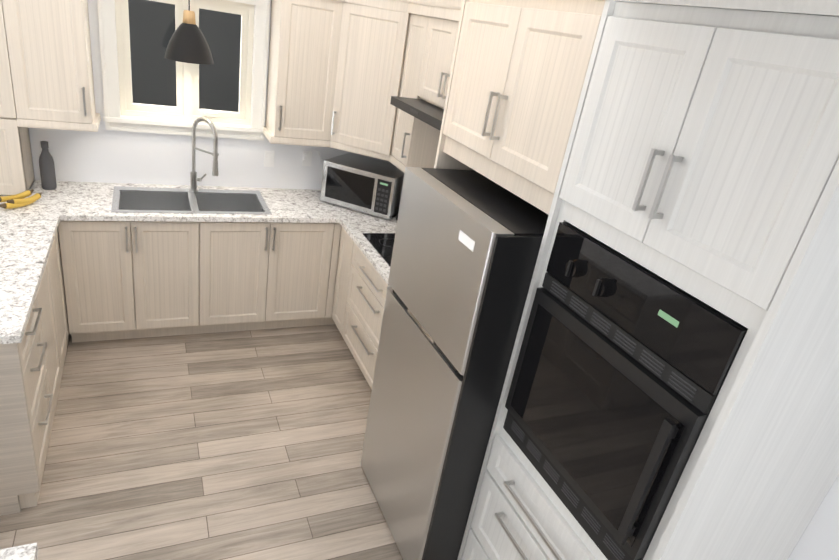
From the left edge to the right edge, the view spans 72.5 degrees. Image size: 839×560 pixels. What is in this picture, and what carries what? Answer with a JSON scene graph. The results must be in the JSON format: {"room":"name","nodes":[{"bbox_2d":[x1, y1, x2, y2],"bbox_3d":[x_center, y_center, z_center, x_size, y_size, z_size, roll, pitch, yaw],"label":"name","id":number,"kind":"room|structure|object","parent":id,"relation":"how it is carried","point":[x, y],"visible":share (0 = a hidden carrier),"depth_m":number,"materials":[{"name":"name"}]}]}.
{"room":"kitchen","nodes":[
{"label":"kitchen","id":0,"kind":"room"},
{"bbox_2d":[0,324,402,559],"bbox_3d":[-1.957,1.602,1.331,6.500,0.100,6.500,-2,27,-25],"label":"floor","id":1,"kind":"structure","parent":0,"point":[241,445],"depth_m":3.02,"materials":[{"name":"brown wood"}]},
{"bbox_2d":[0,285,55,515],"bbox_3d":[-1.930,0.522,2.509,0.441,0.882,0.527,-2,27,-25],"label":"base cabinet","id":2,"kind":"object","parent":1,"relation":"on","point":[31,366],"depth_m":2.46,"materials":[{"name":"white wood"}]},
{"bbox_2d":[40,247,63,403],"bbox_3d":[-2.109,0.318,2.888,0.424,0.882,0.405,-2,27,-25],"label":"base cabinet","id":3,"kind":"object","parent":1,"relation":"on","point":[48,281],"depth_m":3.07,"materials":[{"name":"white wood"}]},
{"bbox_2d":[52,228,69,361],"bbox_3d":[-2.268,0.141,3.213,0.424,0.882,0.401,-2,27,-25],"label":"base cabinet","id":4,"kind":"object","parent":1,"relation":"on","point":[56,252],"depth_m":3.38,"materials":[{"name":"white wood"}]},
{"bbox_2d":[58,221,341,342],"bbox_3d":[-1.218,-0.120,4.190,2.316,0.882,0.652,-2,27,-25],"label":"base cabinet","id":5,"kind":"object","parent":1,"relation":"on","point":[131,279],"visible":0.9,"depth_m":3.77,"materials":[{"name":"white wood"}]},
{"bbox_2d":[0,212,63,343],"bbox_3d":[-2.083,-0.050,2.586,0.650,0.032,1.314,-2,27,-25],"label":"countertop","id":6,"kind":"structure","parent":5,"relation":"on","point":[27,234],"depth_m":2.71,"materials":[{"name":"stone"}]},
{"bbox_2d":[0,180,397,222],"bbox_3d":[-1.431,-0.521,3.868,2.948,0.032,0.654,-2,27,-25],"label":"countertop","id":7,"kind":"structure","parent":5,"relation":"on","point":[79,201],"depth_m":3.69,"materials":[{"name":"stone"}]},
{"bbox_2d":[0,189,41,208],"bbox_3d":[-2.293,-0.459,3.274,0.085,0.069,0.263,16,25,14],"label":"bananas","id":8,"kind":"object","parent":7,"relation":"on","point":[17,200],"visible":0.98,"depth_m":3.26,"materials":[{"name":"yellow food"}]},
{"bbox_2d":[39,141,56,189],"bbox_3d":[-2.308,-0.711,3.545,0.080,0.297,0.080,-2,27,-25],"label":"bottle","id":9,"kind":"object","parent":7,"relation":"on","point":[47,171],"visible":1,"depth_m":3.53,"materials":[{"name":"grey"}]},
{"bbox_2d":[111,186,271,214],"bbox_3d":[-1.524,-0.444,3.850,0.944,0.196,0.494,-2,27,-25],"label":"double-bowl sink","id":10,"kind":"object","parent":7,"relation":"in","point":[161,200],"visible":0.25,"depth_m":3.92,"materials":[{"name":"silver metal"}]},
{"bbox_2d":[189,117,218,191],"bbox_3d":[-1.446,-0.830,3.847,0.253,0.524,0.064,19,26,19],"label":"pull-down faucet","id":11,"kind":"object","parent":7,"relation":"on","point":[194,179],"visible":1,"depth_m":3.82,"materials":[{"name":"silver metal"}]},
{"bbox_2d":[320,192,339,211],"bbox_3d":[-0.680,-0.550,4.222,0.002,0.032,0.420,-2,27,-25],"label":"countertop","id":12,"kind":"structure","parent":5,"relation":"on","point":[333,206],"depth_m":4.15,"materials":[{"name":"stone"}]},
{"bbox_2d":[340,216,396,285],"bbox_3d":[0.002,-0.127,3.559,0.643,0.032,1.320,-2,27,-25],"label":"countertop","id":13,"kind":"structure","parent":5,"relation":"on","point":[355,226],"depth_m":3.83,"materials":[{"name":"stone"}]},
{"bbox_2d":[320,153,403,219],"bbox_3d":[-0.379,-0.702,4.251,0.560,0.312,0.404,17,25,16],"label":"microwave oven","id":14,"kind":"object","parent":13,"relation":"on","point":[365,184],"visible":0.94,"depth_m":4.08,"materials":[{"name":"silver metal"}]},
{"bbox_2d":[363,233,394,265],"bbox_3d":[-0.003,-0.153,3.563,0.500,0.008,0.730,-2,27,-25],"label":"glass cooktop","id":15,"kind":"object","parent":13,"relation":"in","point":[382,244],"visible":0.12,"depth_m":3.65,"materials":[{"name":"black glass"}]},
{"bbox_2d":[332,227,388,389],"bbox_3d":[-0.085,0.272,3.767,0.652,0.882,1.374,-2,27,-25],"label":"base cabinet","id":16,"kind":"object","parent":1,"relation":"on","point":[361,285],"visible":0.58,"depth_m":3.74,"materials":[{"name":"white wood"}]},
{"bbox_2d":[361,167,548,559],"bbox_3d":[0.321,0.426,2.628,0.806,1.670,0.783,-2,27,-25],"label":"fridge","id":17,"kind":"object","parent":1,"relation":"on","point":[466,246],"visible":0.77,"depth_m":2.25,"materials":[{"name":"silver metal"}]},
{"bbox_2d":[434,0,838,559],"bbox_3d":[0.607,0.256,2.193,0.731,2.422,1.693,-2,27,-25],"label":"tall cabinet","id":18,"kind":"object","parent":1,"relation":"on","point":[693,151],"visible":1,"depth_m":1.44,"materials":[{"name":"white wood"}]},
{"bbox_2d":[503,222,747,559],"bbox_3d":[0.750,0.322,1.807,0.649,0.815,0.673,-2,27,-25],"label":"built-in oven","id":19,"kind":"object","parent":18,"relation":"in","point":[623,366],"visible":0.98,"depth_m":1.60,"materials":[{"name":"black glass"}]},
{"bbox_3d":[-2.049,1.256,0.857,2.455,0.882,0.669,-2,27,-25],"label":"cabinet","id":20,"kind":"object","parent":1,"relation":"on","visible":0},
{"bbox_2d":[0,543,37,559],"bbox_3d":[-1.954,0.857,0.651,2.480,0.032,0.652,-2,27,-25],"label":"countertop","id":21,"kind":"structure","parent":20,"relation":"on","point":[26,552],"depth_m":1.40,"materials":[{"name":"stone"}]},
{"bbox_2d":[29,0,390,189],"bbox_3d":[-3.011,-0.923,3.377,6.500,2.425,0.150,-2,27,-25],"label":"wall","id":22,"kind":"structure","parent":0,"point":[102,154],"depth_m":3.93,"materials":[{"name":"white paint"}]},
{"bbox_2d":[0,0,100,194],"bbox_3d":[-2.282,-1.232,3.218,0.908,1.507,0.408,-2,27,-25],"label":"upper cabinet","id":23,"kind":"object","parent":22,"relation":"attached to","point":[46,75],"visible":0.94,"depth_m":3.22,"materials":[{"name":"white wood"}]},
{"bbox_2d":[97,0,269,140],"bbox_3d":[-1.524,-1.449,3.766,1.022,0.966,0.155,-2,27,-25],"label":"window","id":24,"kind":"structure","parent":22,"relation":"in","point":[187,109],"depth_m":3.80,"materials":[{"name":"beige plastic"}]},
{"bbox_2d":[264,151,274,166],"bbox_3d":[-1.104,-0.895,4.180,0.070,0.114,0.082,-2,27,-25],"label":"outlet","id":25,"kind":"object","parent":22,"relation":"attached to","point":[269,158],"depth_m":4.22,"materials":[{"name":"white plastic"}]},
{"bbox_2d":[263,0,342,143],"bbox_3d":[-0.780,-1.512,3.850,0.396,1.049,0.327,-2,27,-25],"label":"upper cabinet","id":26,"kind":"object","parent":22,"relation":"attached to","point":[304,34],"depth_m":3.75,"materials":[{"name":"white wood"}]},
{"bbox_2d":[302,150,322,165],"bbox_3d":[-0.813,-0.927,4.305,0.156,0.118,0.082,-2,27,-25],"label":"outlet","id":27,"kind":"object","parent":22,"relation":"attached to","point":[307,155],"depth_m":4.33,"materials":[{"name":"white plastic"}]},
{"bbox_2d":[423,0,462,7],"bbox_3d":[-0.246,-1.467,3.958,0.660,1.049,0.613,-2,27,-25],"label":"upper cabinet","id":28,"kind":"object","parent":22,"relation":"attached to","point":[459,2],"depth_m":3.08,"materials":[{"name":"white wood"}]},
{"bbox_2d":[599,0,838,16],"bbox_3d":[-1.558,-0.665,0.295,6.500,0.100,6.500,-2,27,-25],"label":"ceiling","id":29,"kind":"structure","parent":0,"point":[724,8],"depth_m":1.78,"materials":[{"name":"white paint"}]},
{"bbox_2d":[164,0,213,64],"bbox_3d":[-1.365,-1.637,3.392,0.284,0.634,0.284,-2,27,-25],"label":"dome pendant lamp","id":30,"kind":"object","parent":29,"relation":"hanging from","point":[187,43],"visible":1,"depth_m":3.40,"materials":[{"name":"black metal"}]},
{"bbox_2d":[788,475,838,559],"bbox_3d":[1.146,0.392,2.098,0.150,2.425,6.350,-2,27,-25],"label":"wall","id":31,"kind":"structure","parent":0,"point":[819,539],"depth_m":1.75,"materials":[{"name":"white paint"}]},
{"bbox_2d":[327,0,410,159],"bbox_3d":[-0.341,-1.340,3.768,0.339,0.943,0.339,-2,27,-25],"label":"upper cabinet","id":32,"kind":"object","parent":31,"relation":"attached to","point":[341,73],"depth_m":3.76,"materials":[{"name":"white wood"}]},
{"bbox_2d":[391,0,439,167],"bbox_3d":[0.079,-1.225,3.679,0.326,0.945,0.307,-2,27,-25],"label":"upper cabinet","id":33,"kind":"object","parent":31,"relation":"attached to","point":[414,143],"depth_m":3.63,"materials":[{"name":"white wood"}]},
{"bbox_2d":[415,4,460,108],"bbox_3d":[0.321,-1.187,3.165,0.326,0.515,0.747,-2,27,-25],"label":"upper cabinet","id":34,"kind":"object","parent":31,"relation":"attached to","point":[439,42],"depth_m":3.23,"materials":[{"name":"white wood"}]},
{"bbox_2d":[390,96,443,129],"bbox_3d":[0.195,-0.918,3.250,0.501,0.071,0.737,-2,27,-25],"label":"range hood","id":35,"kind":"object","parent":34,"relation":"attached to","point":[430,114],"visible":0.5,"depth_m":3.18,"materials":[{"name":"black metal"}]}
]}

